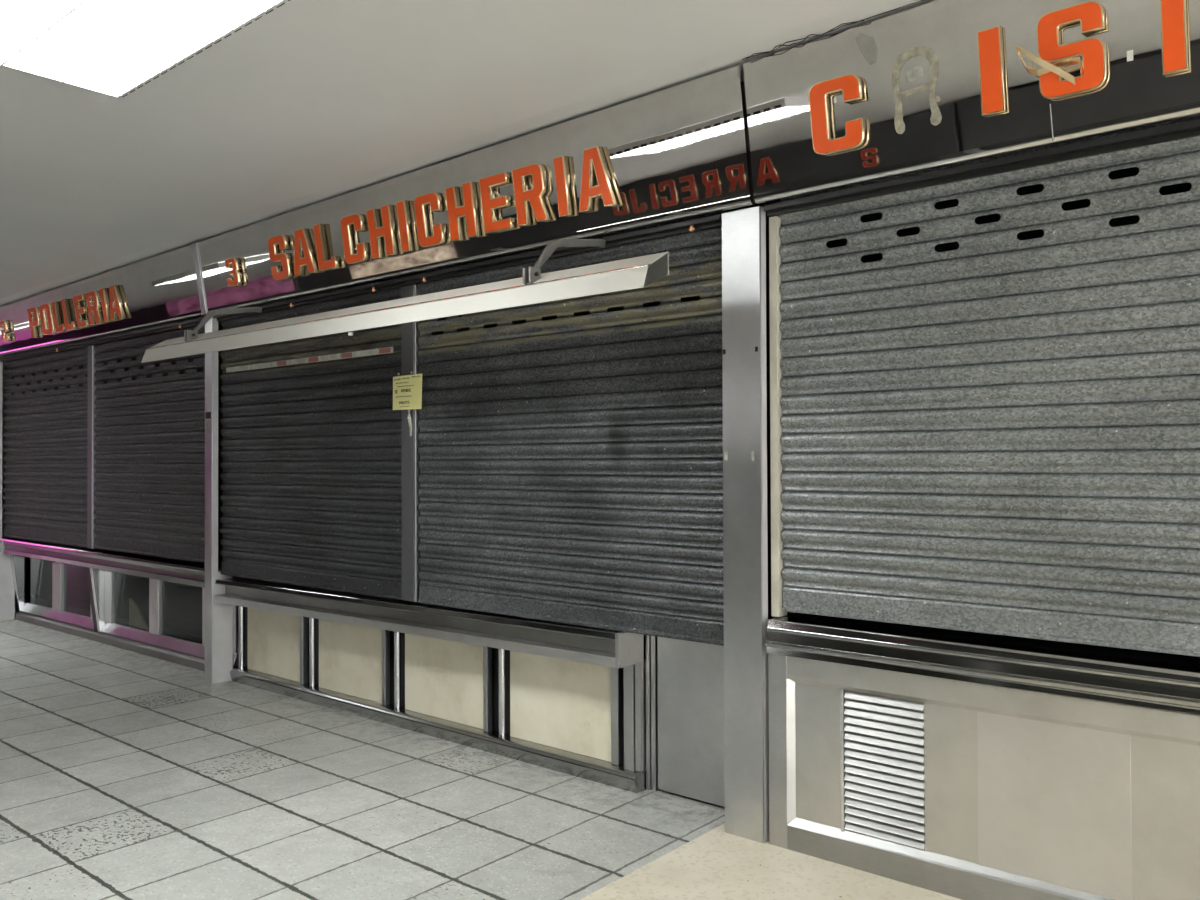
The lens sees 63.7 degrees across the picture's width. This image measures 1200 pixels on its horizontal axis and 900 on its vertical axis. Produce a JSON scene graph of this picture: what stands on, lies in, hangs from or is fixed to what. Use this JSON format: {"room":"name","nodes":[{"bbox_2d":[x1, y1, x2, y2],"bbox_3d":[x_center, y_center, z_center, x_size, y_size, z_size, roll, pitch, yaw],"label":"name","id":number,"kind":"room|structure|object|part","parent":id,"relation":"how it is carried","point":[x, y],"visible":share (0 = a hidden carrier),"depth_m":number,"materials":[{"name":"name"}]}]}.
{"room":"covered market","nodes":[
{"label":"covered market","id":0,"kind":"room"},
{"bbox_2d":[0,82,755,537],"bbox_3d":[-7.738,0.099,10.986,36.000,3.113,0.140,-1,-1,40],"label":"wall","id":1,"kind":"structure","parent":0,"point":[4,367],"depth_m":9.32,"materials":[{"name":"paint"}]},
{"bbox_2d":[3,339,90,546],"bbox_3d":[-4.947,-0.097,8.607,1.910,1.822,0.036,-1,-1,40],"label":"rolling shutter","id":2,"kind":"object","parent":1,"relation":"attached to","point":[45,442],"visible":0.94,"depth_m":8.55,"materials":[{"name":"grey metal"}]},
{"bbox_2d":[0,317,202,361],"bbox_3d":[-4.209,-0.874,7.926,3.940,0.045,0.045,-1,-1,40],"label":"header","id":3,"kind":"object","parent":1,"relation":"attached to","point":[192,322],"visible":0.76,"depth_m":7.65,"materials":[{"name":"grey metal"}]},
{"bbox_2d":[0,245,205,355],"bbox_3d":[-5.466,-1.124,8.883,7.210,0.470,0.118,-1,-1,40],"label":"shop sign","id":4,"kind":"object","parent":1,"relation":"attached to","point":[163,288],"visible":0.99,"depth_m":7.44,"materials":[{"name":"mirror"}]},
{"bbox_2d":[94,315,204,562],"bbox_3d":[-3.400,-0.117,7.301,1.904,1.822,0.036,-1,-1,40],"label":"rolling shutter","id":5,"kind":"object","parent":1,"relation":"attached to","point":[149,448],"visible":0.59,"depth_m":7.29,"materials":[{"name":"grey metal"}]},
{"bbox_2d":[220,276,401,599],"bbox_3d":[-1.833,-0.111,5.975,1.955,1.897,0.040,-1,-1,40],"label":"rolling shutter","id":6,"kind":"object","parent":1,"relation":"attached to","point":[311,487],"visible":0.8,"depth_m":5.87,"materials":[{"name":"grey metal"}]},
{"bbox_2d":[213,214,721,320],"bbox_3d":[-1.060,-0.916,5.267,4.085,0.045,0.045,-1,-1,40],"label":"header","id":7,"kind":"object","parent":1,"relation":"attached to","point":[693,225],"visible":0.88,"depth_m":4.83,"materials":[{"name":"grey metal"}]},
{"bbox_2d":[192,65,754,314],"bbox_3d":[-1.080,-1.209,5.177,4.325,0.527,0.122,-1,-1,40],"label":"shop sign","id":8,"kind":"object","parent":1,"relation":"attached to","point":[678,152],"visible":1,"depth_m":4.59,"materials":[{"name":"mirror"}]},
{"bbox_2d":[141,239,668,362],"bbox_3d":[-1.196,-0.739,5.001,3.985,0.372,0.530,-1,-1,40],"label":"lamp","id":9,"kind":"object","parent":8,"relation":"hanging from","point":[534,287],"visible":1,"depth_m":4.28,"materials":[{"name":"grey metal"}]},
{"bbox_3d":[-2.458,-0.683,5.804,0.044,0.066,0.065,-1,-1,40],"label":"clamp plate","id":10,"kind":"part","parent":9,"relation":"part of","materials":[{"name":"grey metal"}]},
{"bbox_3d":[-2.313,-0.792,5.977,0.022,0.236,0.481,-1,-1,40],"label":"arm","id":11,"kind":"part","parent":9,"relation":"part of","materials":[{"name":"grey metal"}]},
{"bbox_3d":[-0.280,-0.713,3.966,0.044,0.066,0.065,-1,-1,40],"label":"clamp plate","id":12,"kind":"part","parent":9,"relation":"part of","materials":[{"name":"grey metal"}]},
{"bbox_3d":[-0.136,-0.821,4.139,0.022,0.236,0.481,-1,-1,40],"label":"arm","id":13,"kind":"part","parent":9,"relation":"part of","materials":[{"name":"grey metal"}]},
{"bbox_2d":[417,210,725,645],"bbox_3d":[-0.223,-0.133,4.618,1.977,1.897,0.036,-1,-1,40],"label":"rolling shutter","id":14,"kind":"object","parent":1,"relation":"attached to","point":[571,468],"visible":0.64,"depth_m":4.48,"materials":[{"name":"grey metal"}]},
{"bbox_2d":[646,635,724,806],"bbox_3d":[0.450,1.147,4.272,0.548,0.800,0.100,-1,-1,40],"label":"door","id":15,"kind":"structure","parent":1,"relation":"in","point":[685,679],"depth_m":4.28,"materials":[{"name":"metal"}]},
{"bbox_2d":[743,0,1199,203],"bbox_3d":[2.049,-1.277,2.503,3.872,0.572,0.170,-1,-1,40],"label":"shop sign","id":16,"kind":"object","parent":1,"relation":"attached to","point":[939,83],"visible":1,"depth_m":3.23,"materials":[{"name":"mirror"}]},
{"bbox_2d":[742,0,923,60],"bbox_3d":[0.863,-1.505,3.439,0.833,0.021,0.028,-1,-1,40],"label":"cable","id":17,"kind":"object","parent":16,"relation":"attached to","point":[920,0],"visible":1,"depth_m":3.50,"materials":[{"name":"grey plastic"}]},
{"bbox_2d":[764,119,1199,216],"bbox_3d":[2.090,-0.963,2.607,3.750,0.037,0.045,-1,-1,40],"label":"header","id":18,"kind":"object","parent":1,"relation":"attached to","point":[1188,129],"visible":1,"depth_m":3.24,"materials":[{"name":"grey metal"}]},
{"bbox_2d":[769,115,1199,656],"bbox_3d":[2.102,-0.210,2.660,3.683,1.695,0.070,-1,-1,40],"label":"rolling shutter","id":19,"kind":"object","parent":1,"relation":"attached to","point":[998,433],"visible":0.98,"depth_m":3.27,"materials":[{"name":"grey metal"}]},
{"bbox_3d":[0.708,-0.133,3.836,0.034,1.579,0.070,-1,-1,40],"label":"guide rail","id":20,"kind":"part","parent":19,"relation":"part of","materials":[{"name":"grey metal"}]},
{"bbox_2d":[0,0,936,306],"bbox_3d":[-9.350,-1.318,9.100,36.000,0.590,7.600,-1,-1,40],"label":"ceiling","id":21,"kind":"structure","parent":0,"point":[310,102],"depth_m":4.06,"materials":[{"name":"paint"}]},
{"bbox_2d":[0,0,289,97],"bbox_3d":[-1.614,-1.441,3.180,1.344,0.066,0.649,-1,-1,40],"label":"ceiling light","id":22,"kind":"object","parent":21,"relation":"attached to","point":[113,48],"visible":1,"depth_m":3.31,"materials":[{"name":"white plastic"}]},
{"bbox_2d":[0,594,961,899],"bbox_3d":[-9.338,1.689,9.065,36.000,0.100,7.600,-1,-1,40],"label":"floor","id":23,"kind":"structure","parent":0,"point":[125,774],"depth_m":4.15,"materials":[{"name":"tile"}]},
{"bbox_2d":[0,360,14,620],"bbox_3d":[-5.719,0.375,9.265,0.100,2.505,0.160,-1,-1,40],"label":"steel pillar","id":24,"kind":"structure","parent":23,"relation":"on","point":[7,590],"depth_m":9.22,"materials":[{"name":"metal"}]},
{"bbox_2d":[0,537,244,670],"bbox_3d":[-4.042,1.214,8.154,4.018,0.790,0.605,-1,-1,40],"label":"counter","id":25,"kind":"object","parent":23,"relation":"on","point":[153,606],"depth_m":7.93,"materials":[{"name":"metal"}]},
{"bbox_3d":[-5.281,1.257,9.131,0.688,0.435,0.006,-1,-1,40],"label":"glass pane","id":26,"kind":"part","parent":25,"relation":"part of","materials":[{"name":"grey"}]},
{"bbox_3d":[-4.636,1.249,8.586,0.657,0.435,0.006,-1,-1,40],"label":"glass pane","id":27,"kind":"part","parent":25,"relation":"part of","materials":[{"name":"purple"}]},
{"bbox_2d":[87,345,96,548],"bbox_3d":[-4.162,-0.025,7.964,0.098,1.664,0.085,-1,-1,40],"label":"post","id":28,"kind":"object","parent":25,"relation":"on","point":[91,424],"visible":0.5,"depth_m":7.92,"materials":[{"name":"grey metal"}]},
{"bbox_2d":[0,537,222,575],"bbox_3d":[-4.015,0.860,8.134,3.943,0.082,0.605,-1,-1,40],"label":"countertop","id":29,"kind":"structure","parent":25,"relation":"on","point":[192,567],"depth_m":7.56,"materials":[{"name":"metal"}]},
{"bbox_3d":[-4.116,0.973,8.012,3.943,0.110,0.260,-1,-1,40],"label":"rail","id":30,"kind":"part","parent":25,"relation":"part of","materials":[{"name":"metal"}]},
{"bbox_3d":[-4.067,1.571,8.061,3.943,0.075,0.135,-1,-1,40],"label":"rail","id":31,"kind":"part","parent":25,"relation":"part of","materials":[{"name":"metal"}]},
{"bbox_3d":[-4.059,1.493,8.071,3.943,0.080,0.059,-1,-1,40],"label":"rail","id":32,"kind":"part","parent":25,"relation":"part of","materials":[{"name":"metal"}]},
{"bbox_3d":[-3.813,1.238,7.891,0.697,0.435,0.006,-1,-1,40],"label":"glass pane","id":33,"kind":"part","parent":25,"relation":"part of","materials":[{"name":"grey"}]},
{"bbox_3d":[-3.167,1.229,7.346,0.691,0.435,0.006,-1,-1,40],"label":"glass pane","id":34,"kind":"part","parent":25,"relation":"part of","materials":[{"name":"grey"}]},
{"bbox_2d":[205,317,231,683],"bbox_3d":[-2.624,0.334,6.645,0.100,2.505,0.152,-1,-1,40],"label":"steel pillar","id":35,"kind":"structure","parent":23,"relation":"on","point":[218,616],"depth_m":6.59,"materials":[{"name":"metal"}]},
{"bbox_3d":[-2.674,-0.237,6.593,0.063,0.045,0.002,-1,-1,40],"label":"label plate","id":36,"kind":"part","parent":35,"relation":"part of","materials":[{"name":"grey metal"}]},
{"bbox_2d":[215,577,645,792],"bbox_3d":[-1.068,1.201,5.639,3.532,0.736,0.610,-1,-1,40],"label":"counter","id":37,"kind":"object","parent":23,"relation":"on","point":[570,699],"depth_m":5.15,"materials":[{"name":"metal"}]},
{"bbox_3d":[-2.472,1.253,6.658,0.038,0.502,0.038,-1,-1,40],"label":"round post","id":38,"kind":"part","parent":37,"relation":"part of","materials":[{"name":"metal"}]},
{"bbox_3d":[-2.156,1.248,6.423,0.670,0.500,0.025,-1,-1,40],"label":"marble panel","id":39,"kind":"part","parent":37,"relation":"part of","materials":[{"name":"beige stone"}]},
{"bbox_3d":[-1.895,1.244,6.182,0.034,0.500,0.037,-1,-1,40],"label":"flat post","id":40,"kind":"part","parent":37,"relation":"part of","materials":[{"name":"metal"}]},
{"bbox_3d":[-1.819,1.244,6.107,0.038,0.502,0.038,-1,-1,40],"label":"round post","id":41,"kind":"part","parent":37,"relation":"part of","materials":[{"name":"metal"}]},
{"bbox_3d":[-1.508,1.239,5.876,0.669,0.500,0.025,-1,-1,40],"label":"marble panel","id":42,"kind":"part","parent":37,"relation":"part of","materials":[{"name":"beige stone"}]},
{"bbox_3d":[-1.249,1.236,5.637,0.031,0.500,0.037,-1,-1,40],"label":"flat post","id":43,"kind":"part","parent":37,"relation":"part of","materials":[{"name":"metal"}]},
{"bbox_3d":[-1.165,1.235,5.554,0.038,0.502,0.038,-1,-1,40],"label":"round post","id":44,"kind":"part","parent":37,"relation":"part of","materials":[{"name":"metal"}]},
{"bbox_2d":[401,285,420,601],"bbox_3d":[-1.021,-0.037,5.312,0.120,1.724,0.085,-1,-1,40],"label":"post","id":45,"kind":"object","parent":37,"relation":"on","point":[410,333],"visible":0.54,"depth_m":5.27,"materials":[{"name":"grey metal"}]},
{"bbox_2d":[393,372,421,435],"bbox_3d":[-1.048,-0.251,5.264,0.254,0.351,0.024,-1,-1,40],"label":"paper note","id":46,"kind":"object","parent":45,"relation":"attached to","point":[407,389],"visible":1,"depth_m":5.25,"materials":[{"name":"yellow paper"}]},
{"bbox_3d":[-1.212,0.977,5.489,3.510,0.072,0.188,-1,-1,40],"label":"rail","id":47,"kind":"part","parent":37,"relation":"part of","materials":[{"name":"metal"}]},
{"bbox_2d":[226,577,621,631],"bbox_3d":[-1.065,0.859,5.665,3.510,0.045,0.570,-1,-1,40],"label":"countertop","id":48,"kind":"structure","parent":37,"relation":"on","point":[241,579],"depth_m":5.61,"materials":[{"name":"metal"}]},
{"bbox_3d":[-1.133,1.527,5.553,3.523,0.083,0.180,-1,-1,40],"label":"rail","id":49,"kind":"part","parent":37,"relation":"part of","materials":[{"name":"metal"}]},
{"bbox_3d":[-0.851,1.230,5.321,0.675,0.500,0.025,-1,-1,40],"label":"marble panel","id":50,"kind":"part","parent":37,"relation":"part of","materials":[{"name":"beige stone"}]},
{"bbox_3d":[-0.590,1.227,5.080,0.030,0.500,0.037,-1,-1,40],"label":"flat post","id":51,"kind":"part","parent":37,"relation":"part of","materials":[{"name":"metal"}]},
{"bbox_3d":[-0.506,1.226,4.998,0.038,0.502,0.038,-1,-1,40],"label":"round post","id":52,"kind":"part","parent":37,"relation":"part of","materials":[{"name":"metal"}]},
{"bbox_3d":[-0.192,1.222,4.765,0.690,0.500,0.025,-1,-1,40],"label":"marble panel","id":53,"kind":"part","parent":37,"relation":"part of","materials":[{"name":"beige stone"}]},
{"bbox_3d":[0.080,1.218,4.515,0.044,0.500,0.037,-1,-1,40],"label":"flat post","id":54,"kind":"part","parent":37,"relation":"part of","materials":[{"name":"metal"}]},
{"bbox_3d":[0.146,1.218,4.450,0.058,0.502,0.050,-1,-1,40],"label":"flat post","id":55,"kind":"part","parent":37,"relation":"part of","materials":[{"name":"metal"}]},
{"bbox_3d":[0.311,1.218,4.567,0.034,0.501,0.428,-1,-1,40],"label":"panel","id":56,"kind":"part","parent":37,"relation":"part of","materials":[{"name":"metal"}]},
{"bbox_2d":[722,206,768,842],"bbox_3d":[0.582,0.290,3.873,0.178,2.505,0.051,-1,-1,40],"label":"steel pillar","id":57,"kind":"structure","parent":23,"relation":"on","point":[744,357],"depth_m":3.84,"materials":[{"name":"metal"}]},
{"bbox_2d":[765,612,1199,899],"bbox_3d":[2.051,1.085,2.990,3.146,0.883,0.636,-1,-1,40],"label":"counter","id":58,"kind":"object","parent":23,"relation":"on","point":[964,765],"depth_m":3.27,"materials":[{"name":"beige stone"}]},
{"bbox_2d":[840,688,924,849],"bbox_3d":[1.028,1.153,3.515,0.317,0.537,0.032,-1,-1,40],"label":"vent grille","id":59,"kind":"object","parent":58,"relation":"attached to","point":[882,732],"depth_m":3.51,"materials":[{"name":"metal"}]},
{"bbox_3d":[1.910,1.455,2.756,3.067,0.140,0.050,-1,-1,40],"label":"rail","id":60,"kind":"part","parent":58,"relation":"part of","materials":[{"name":"metal"}]},
{"bbox_3d":[1.872,0.711,2.784,3.146,0.138,0.086,-1,-1,40],"label":"cornice","id":61,"kind":"part","parent":58,"relation":"part of","materials":[{"name":"metal"}]},
{"bbox_2d":[781,612,1199,666],"bbox_3d":[2.077,0.667,3.027,3.146,0.036,0.550,-1,-1,40],"label":"countertop","id":62,"kind":"structure","parent":58,"relation":"on","point":[1177,659],"depth_m":3.33,"materials":[{"name":"metal"}]},
{"bbox_3d":[1.908,0.832,2.764,3.067,0.102,0.048,-1,-1,40],"label":"rail","id":63,"kind":"part","parent":58,"relation":"part of","materials":[{"name":"metal"}]},
{"bbox_2d":[11,167,1191,702],"bbox_3d":[-7.054,0.106,11.796,36.000,3.112,0.500,-1,-1,40],"label":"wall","id":64,"kind":"structure","parent":0,"point":[1133,171],"depth_m":4.80,"materials":[{"name":"black"}]}
]}

